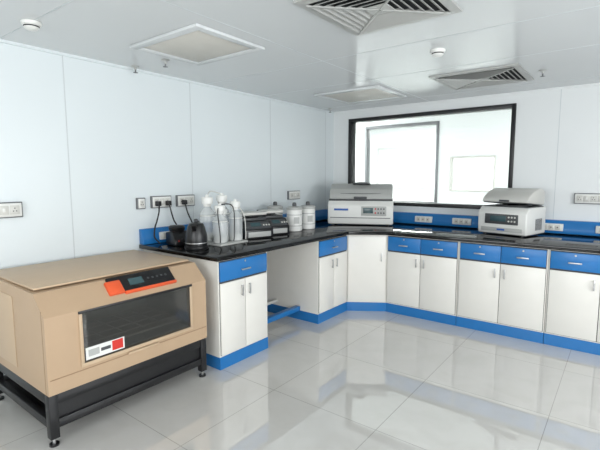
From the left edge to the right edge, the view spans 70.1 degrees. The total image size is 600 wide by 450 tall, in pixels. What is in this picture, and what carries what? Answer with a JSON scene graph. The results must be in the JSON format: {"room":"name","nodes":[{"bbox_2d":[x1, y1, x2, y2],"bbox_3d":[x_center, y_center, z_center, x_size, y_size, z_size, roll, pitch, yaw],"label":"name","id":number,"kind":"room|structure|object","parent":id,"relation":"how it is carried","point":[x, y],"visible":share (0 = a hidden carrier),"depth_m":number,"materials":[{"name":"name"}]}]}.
{"room":"laboratory","nodes":[
{"label":"laboratory","id":0,"kind":"room"},
{"bbox_2d":[0,43,333,374],"bbox_3d":[-1.861,-0.083,3.334,0.102,2.430,7.621,5,8,37],"label":"wall","id":1,"kind":"structure","parent":0,"point":[81,140],"depth_m":3.66,"materials":[{"name":"white paint"}]},
{"bbox_2d":[0,202,22,218],"bbox_3d":[-2.028,-0.107,2.996,0.040,0.109,0.140,5,8,37],"label":"wall socket","id":2,"kind":"object","parent":1,"relation":"attached to","point":[7,209],"visible":1,"depth_m":2.98,"materials":[{"name":"white plastic"}]},
{"bbox_2d":[136,198,145,208],"bbox_3d":[-1.412,-0.191,3.799,0.038,0.100,0.080,5,8,37],"label":"wall socket","id":3,"kind":"object","parent":1,"relation":"attached to","point":[140,202],"visible":1,"depth_m":3.78,"materials":[{"name":"white plastic"}]},
{"bbox_2d":[150,195,171,207],"bbox_3d":[-1.294,-0.215,3.950,0.040,0.110,0.224,5,8,37],"label":"wall socket","id":4,"kind":"object","parent":1,"relation":"attached to","point":[163,199],"visible":0.69,"depth_m":3.94,"materials":[{"name":"white plastic"}]},
{"bbox_2d":[0,39,334,113],"bbox_3d":[-1.786,-1.281,3.204,0.020,0.020,7.521,5,8,37],"label":"trim","id":5,"kind":"structure","parent":1,"relation":"attached to","point":[1,40],"depth_m":3.70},
{"bbox_2d":[175,194,194,206],"bbox_3d":[-1.129,-0.239,4.165,0.040,0.110,0.225,5,8,37],"label":"wall socket","id":6,"kind":"object","parent":1,"relation":"attached to","point":[190,199],"visible":0.9,"depth_m":4.16,"materials":[{"name":"white plastic"}]},
{"bbox_2d":[287,191,299,199],"bbox_3d":[-0.098,-0.383,5.507,0.040,0.104,0.250,5,8,37],"label":"wall socket","id":7,"kind":"object","parent":1,"relation":"attached to","point":[291,195],"visible":1,"depth_m":5.49,"materials":[{"name":"white plastic"}]},
{"bbox_2d":[0,311,599,449],"bbox_3d":[1.252,1.036,4.663,8.900,0.100,13.300,5,8,37],"label":"floor","id":8,"kind":"structure","parent":0,"point":[349,380],"depth_m":2.90,"materials":[{"name":"tile"}]},
{"bbox_2d":[0,338,206,447],"bbox_3d":[-1.393,1.018,3.066,0.882,0.300,1.112,5,8,37],"label":"stand","id":9,"kind":"object","parent":8,"relation":"on","point":[54,412],"visible":0.6,"depth_m":2.67,"materials":[{"name":"black metal"}]},
{"bbox_2d":[0,250,206,396],"bbox_3d":[-1.395,0.576,3.015,0.940,0.579,1.114,5,8,37],"label":"shaker incubator","id":10,"kind":"object","parent":9,"relation":"on","point":[65,325],"visible":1,"depth_m":2.67,"materials":[{"name":"beige plastic"}]},
{"bbox_2d":[143,249,267,369],"bbox_3d":[-0.834,0.649,3.804,1.020,0.866,0.558,5,8,37],"label":"base cabinet","id":11,"kind":"object","parent":8,"relation":"on","point":[236,288],"visible":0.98,"depth_m":3.42,"materials":[{"name":"white laminate"}]},
{"bbox_2d":[139,219,599,261],"bbox_3d":[1.315,0.199,3.726,4.500,0.035,3.185,5,8,37],"label":"countertop","id":12,"kind":"structure","parent":11,"relation":"on","point":[323,230],"depth_m":4.13,"materials":[{"name":"black stone"}]},
{"bbox_2d":[153,201,161,243],"bbox_3d":[-1.285,-0.024,3.860,0.064,0.376,0.160,-1,6,-9],"label":"power cable","id":13,"kind":"object","parent":12,"relation":"on","point":[157,203],"visible":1,"depth_m":3.87,"materials":[{"name":"black plastic"}]},
{"bbox_2d":[166,201,176,224],"bbox_3d":[-1.165,-0.039,3.992,0.167,0.376,0.053,1,6,7],"label":"power cable","id":14,"kind":"object","parent":12,"relation":"on","point":[168,203],"visible":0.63,"depth_m":3.98,"materials":[{"name":"black plastic"}]},
{"bbox_2d":[166,225,185,245],"bbox_3d":[-1.076,0.089,3.798,0.160,0.173,0.213,-6,9,-42],"label":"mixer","id":15,"kind":"object","parent":12,"relation":"on","point":[176,236],"visible":0.9,"depth_m":3.75,"materials":[{"name":"black plastic"}]},
{"bbox_2d":[182,200,192,222],"bbox_3d":[-1.027,-0.060,4.179,0.240,0.376,0.052,-3,7,-23],"label":"power cable","id":16,"kind":"object","parent":12,"relation":"on","point":[184,202],"visible":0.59,"depth_m":4.12,"materials":[{"name":"black plastic"}]},
{"bbox_2d":[184,219,208,250],"bbox_3d":[-0.867,0.073,3.580,0.207,0.252,0.207,6,9,42],"label":"electric kettle","id":17,"kind":"object","parent":12,"relation":"on","point":[196,239],"visible":1,"depth_m":3.51,"materials":[{"name":"black plastic"}]},
{"bbox_2d":[199,191,247,246],"bbox_3d":[-0.715,-0.074,3.890,0.340,0.474,0.340,5,8,37],"label":"apparatus","id":18,"kind":"object","parent":12,"relation":"on","point":[222,238],"visible":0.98,"depth_m":3.85,"materials":[{"name":"grey plastic"}]},
{"bbox_2d":[232,211,272,239],"bbox_3d":[-0.474,-0.003,4.263,0.310,0.250,0.302,-4,8,-34],"label":"dry bath","id":19,"kind":"object","parent":12,"relation":"on","point":[257,227],"visible":0.89,"depth_m":4.18,"materials":[{"name":"black plastic"}]},
{"bbox_2d":[257,209,288,235],"bbox_3d":[-0.295,-0.033,4.528,0.250,0.250,0.302,-4,8,-34],"label":"dry bath","id":20,"kind":"object","parent":12,"relation":"on","point":[280,225],"visible":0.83,"depth_m":4.45,"materials":[{"name":"black plastic"}]},
{"bbox_2d":[267,201,282,214],"bbox_3d":[-0.286,-0.111,4.920,0.184,0.318,0.184,3,7,27],"label":"canister","id":21,"kind":"object","parent":12,"relation":"on","point":[274,206],"visible":0.38,"depth_m":4.85,"materials":[{"name":"white plastic"}]},
{"bbox_2d":[286,202,301,231],"bbox_3d":[-0.063,-0.093,4.751,0.184,0.318,0.184,3,7,27],"label":"canister","id":22,"kind":"object","parent":12,"relation":"on","point":[294,212],"visible":0.98,"depth_m":4.68,"materials":[{"name":"white plastic"}]},
{"bbox_2d":[301,201,315,229],"bbox_3d":[0.089,-0.115,4.949,0.184,0.318,0.184,3,7,27],"label":"canister","id":23,"kind":"object","parent":12,"relation":"on","point":[308,211],"visible":0.9,"depth_m":4.88,"materials":[{"name":"white plastic"}]},
{"bbox_2d":[328,182,392,225],"bbox_3d":[0.781,-0.281,5.452,0.804,0.534,0.432,1,7,12],"label":"centrifuge","id":24,"kind":"object","parent":12,"relation":"on","point":[366,203],"visible":1,"depth_m":5.29,"materials":[{"name":"white plastic"}]},
{"bbox_2d":[139,209,599,244],"bbox_3d":[1.313,0.112,3.726,4.495,0.135,3.179,5,8,37],"label":"service trunking","id":25,"kind":"object","parent":12,"relation":"on","point":[146,236],"visible":0.59,"depth_m":4.55,"materials":[{"name":"blue laminate"}]},
{"bbox_2d":[478,188,545,236],"bbox_3d":[2.214,-0.145,4.478,0.454,0.476,0.504,-5,8,-38],"label":"centrifuge","id":26,"kind":"object","parent":12,"relation":"on","point":[520,212],"visible":1,"depth_m":4.34,"materials":[{"name":"white plastic"}]},
{"bbox_2d":[267,299,299,323],"bbox_3d":[-0.534,0.581,4.408,0.770,0.866,0.760,5,8,37],"label":"panel","id":27,"kind":"object","parent":8,"relation":"on","point":[291,310],"visible":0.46,"depth_m":4.33,"materials":[{"name":"blue laminate"}]},
{"bbox_2d":[267,235,346,323],"bbox_3d":[-0.027,0.531,4.854,1.020,0.866,0.558,5,8,37],"label":"base cabinet","id":28,"kind":"object","parent":8,"relation":"on","point":[312,276],"visible":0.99,"depth_m":4.53,"materials":[{"name":"white laminate"}]},
{"bbox_2d":[346,235,386,310],"bbox_3d":[0.654,0.462,5.462,1.350,0.866,1.241,5,8,37],"label":"base cabinet","id":29,"kind":"object","parent":8,"relation":"on","point":[366,254],"visible":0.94,"depth_m":4.76,"materials":[{"name":"white laminate"}]},
{"bbox_2d":[386,235,459,325],"bbox_3d":[1.560,0.523,4.900,0.774,0.866,1.020,5,8,37],"label":"base cabinet","id":30,"kind":"object","parent":8,"relation":"on","point":[422,282],"visible":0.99,"depth_m":4.49,"materials":[{"name":"white laminate"}]},
{"bbox_2d":[456,242,549,343],"bbox_3d":[2.178,0.575,4.431,0.774,0.866,1.020,5,8,37],"label":"base cabinet","id":31,"kind":"object","parent":8,"relation":"on","point":[502,289],"visible":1,"depth_m":4.02,"materials":[{"name":"white laminate"}]},
{"bbox_2d":[543,249,599,354],"bbox_3d":[2.797,0.626,3.962,0.774,0.866,1.020,5,8,37],"label":"base cabinet","id":32,"kind":"object","parent":8,"relation":"on","point":[572,314],"visible":1,"depth_m":3.68,"materials":[{"name":"white laminate"}]},
{"bbox_2d":[0,0,599,111],"bbox_3d":[0.579,-1.136,1.339,6.247,0.102,7.621,5,8,37],"label":"ceiling","id":33,"kind":"structure","parent":0,"point":[305,55],"depth_m":2.94,"materials":[{"name":"white paint"}]},
{"bbox_2d":[20,19,41,31],"bbox_3d":[-1.618,-1.197,2.577,0.110,0.047,0.110,5,8,37],"label":"smoke detector","id":34,"kind":"object","parent":33,"relation":"attached to","point":[28,24],"visible":1,"depth_m":2.55,"materials":[{"name":"white plastic"}]},
{"bbox_2d":[131,65,138,72],"bbox_3d":[-1.385,-1.308,3.601,0.064,0.055,0.064,5,8,37],"label":"sprinkler","id":35,"kind":"object","parent":33,"relation":"attached to","point":[135,67],"visible":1,"depth_m":3.59,"materials":[{"name":"grey metal"}]},
{"bbox_2d":[161,59,168,67],"bbox_3d":[-1.075,-1.288,3.416,0.064,0.055,0.064,5,8,37],"label":"sprinkler","id":36,"kind":"object","parent":33,"relation":"attached to","point":[165,61],"visible":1,"depth_m":3.40,"materials":[{"name":"grey metal"}]},
{"bbox_2d":[129,23,264,65],"bbox_3d":[-0.730,-1.265,3.052,0.730,0.019,0.620,5,8,37],"label":"ceiling light panel","id":37,"kind":"object","parent":33,"relation":"in","point":[196,44],"depth_m":2.99,"materials":[{"name":"white plastic"}]},
{"bbox_2d":[314,85,406,103],"bbox_3d":[0.692,-1.470,4.861,0.800,0.019,0.720,5,8,37],"label":"ceiling light panel","id":38,"kind":"object","parent":33,"relation":"in","point":[375,92],"depth_m":4.81,"materials":[{"name":"white plastic"}]},
{"bbox_2d":[293,0,462,35],"bbox_3d":[0.437,-1.184,2.335,0.680,0.026,0.670,5,8,37],"label":"ceiling vent","id":39,"kind":"object","parent":33,"relation":"in","point":[356,17],"visible":1,"depth_m":2.37,"materials":[{"name":"grey plastic"}]},
{"bbox_2d":[430,48,445,56],"bbox_3d":[1.015,-1.266,3.154,0.110,0.047,0.110,5,8,37],"label":"smoke detector","id":40,"kind":"object","parent":33,"relation":"attached to","point":[436,52],"visible":1,"depth_m":3.12,"materials":[{"name":"white plastic"}]},
{"bbox_2d":[429,63,533,89],"bbox_3d":[1.717,-1.376,4.033,0.760,0.026,0.720,5,8,37],"label":"ceiling vent","id":41,"kind":"object","parent":33,"relation":"in","point":[512,73],"visible":1,"depth_m":3.96,"materials":[{"name":"grey plastic"}]},
{"bbox_2d":[539,69,546,76],"bbox_3d":[2.132,-1.331,3.757,0.064,0.055,0.064,5,8,37],"label":"sprinkler","id":42,"kind":"object","parent":33,"relation":"attached to","point":[542,70],"visible":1,"depth_m":3.75,"materials":[{"name":"grey metal"}]},
{"bbox_2d":[375,125,434,129],"bbox_3d":[3.591,-2.191,7.390,8.900,0.100,5.579,5,8,37],"label":"ceiling","id":43,"kind":"structure","parent":0,"point":[427,125],"depth_m":11.31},
{"bbox_2d":[370,125,493,201],"bbox_3d":[5.255,-0.994,9.714,8.900,2.800,0.100,5,8,37],"label":"wall","id":44,"kind":"structure","parent":0,"point":[397,167],"depth_m":11.29,"materials":[{"name":"white paint"}]},
{"bbox_2d":[376,146,430,188],"bbox_3d":[2.746,-1.541,11.486,1.500,1.100,0.066,5,8,37],"label":"window","id":45,"kind":"structure","parent":44,"relation":"in","point":[408,147],"depth_m":11.34,"materials":[{"name":"grey plastic"}]},
{"bbox_2d":[355,109,511,204],"bbox_3d":[3.253,-0.700,7.108,8.900,2.800,0.100,5,8,37],"label":"wall","id":46,"kind":"structure","parent":0,"point":[487,133],"depth_m":7.31,"materials":[{"name":"white paint"}]},
{"bbox_2d":[364,121,439,202],"bbox_3d":[1.905,-1.150,8.093,1.470,1.480,0.136,5,8,37],"label":"window","id":47,"kind":"structure","parent":46,"relation":"in","point":[437,123],"depth_m":7.97,"materials":[{"name":"grey metal"}]},
{"bbox_2d":[449,155,495,191],"bbox_3d":[2.954,-0.874,7.318,0.750,0.600,0.136,5,8,37],"label":"window","id":48,"kind":"structure","parent":46,"relation":"in","point":[451,173],"depth_m":7.33,"materials":[{"name":"grey plastic"}]},
{"bbox_2d":[333,85,599,221],"bbox_3d":[1.869,-0.496,5.308,8.900,2.800,0.102,5,8,37],"label":"wall","id":49,"kind":"structure","parent":0,"point":[557,146],"depth_m":4.59,"materials":[{"name":"white paint"}]},
{"bbox_2d":[348,103,516,208],"bbox_3d":[1.579,-0.833,5.494,2.150,1.190,0.136,5,8,37],"label":"window","id":50,"kind":"structure","parent":49,"relation":"in","point":[352,122],"depth_m":5.36,"materials":[{"name":"black metal"}]},
{"bbox_2d":[334,83,599,113],"bbox_3d":[2.893,-1.416,4.341,6.027,0.020,0.020,5,8,37],"label":"trim","id":51,"kind":"structure","parent":49,"relation":"attached to","point":[592,84],"depth_m":4.96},
{"bbox_2d":[574,193,599,203],"bbox_3d":[2.957,-0.273,4.408,0.220,0.109,0.040,5,8,37],"label":"wall socket","id":52,"kind":"object","parent":49,"relation":"attached to","point":[579,198],"visible":1,"depth_m":4.39,"materials":[{"name":"white plastic"}]}
]}

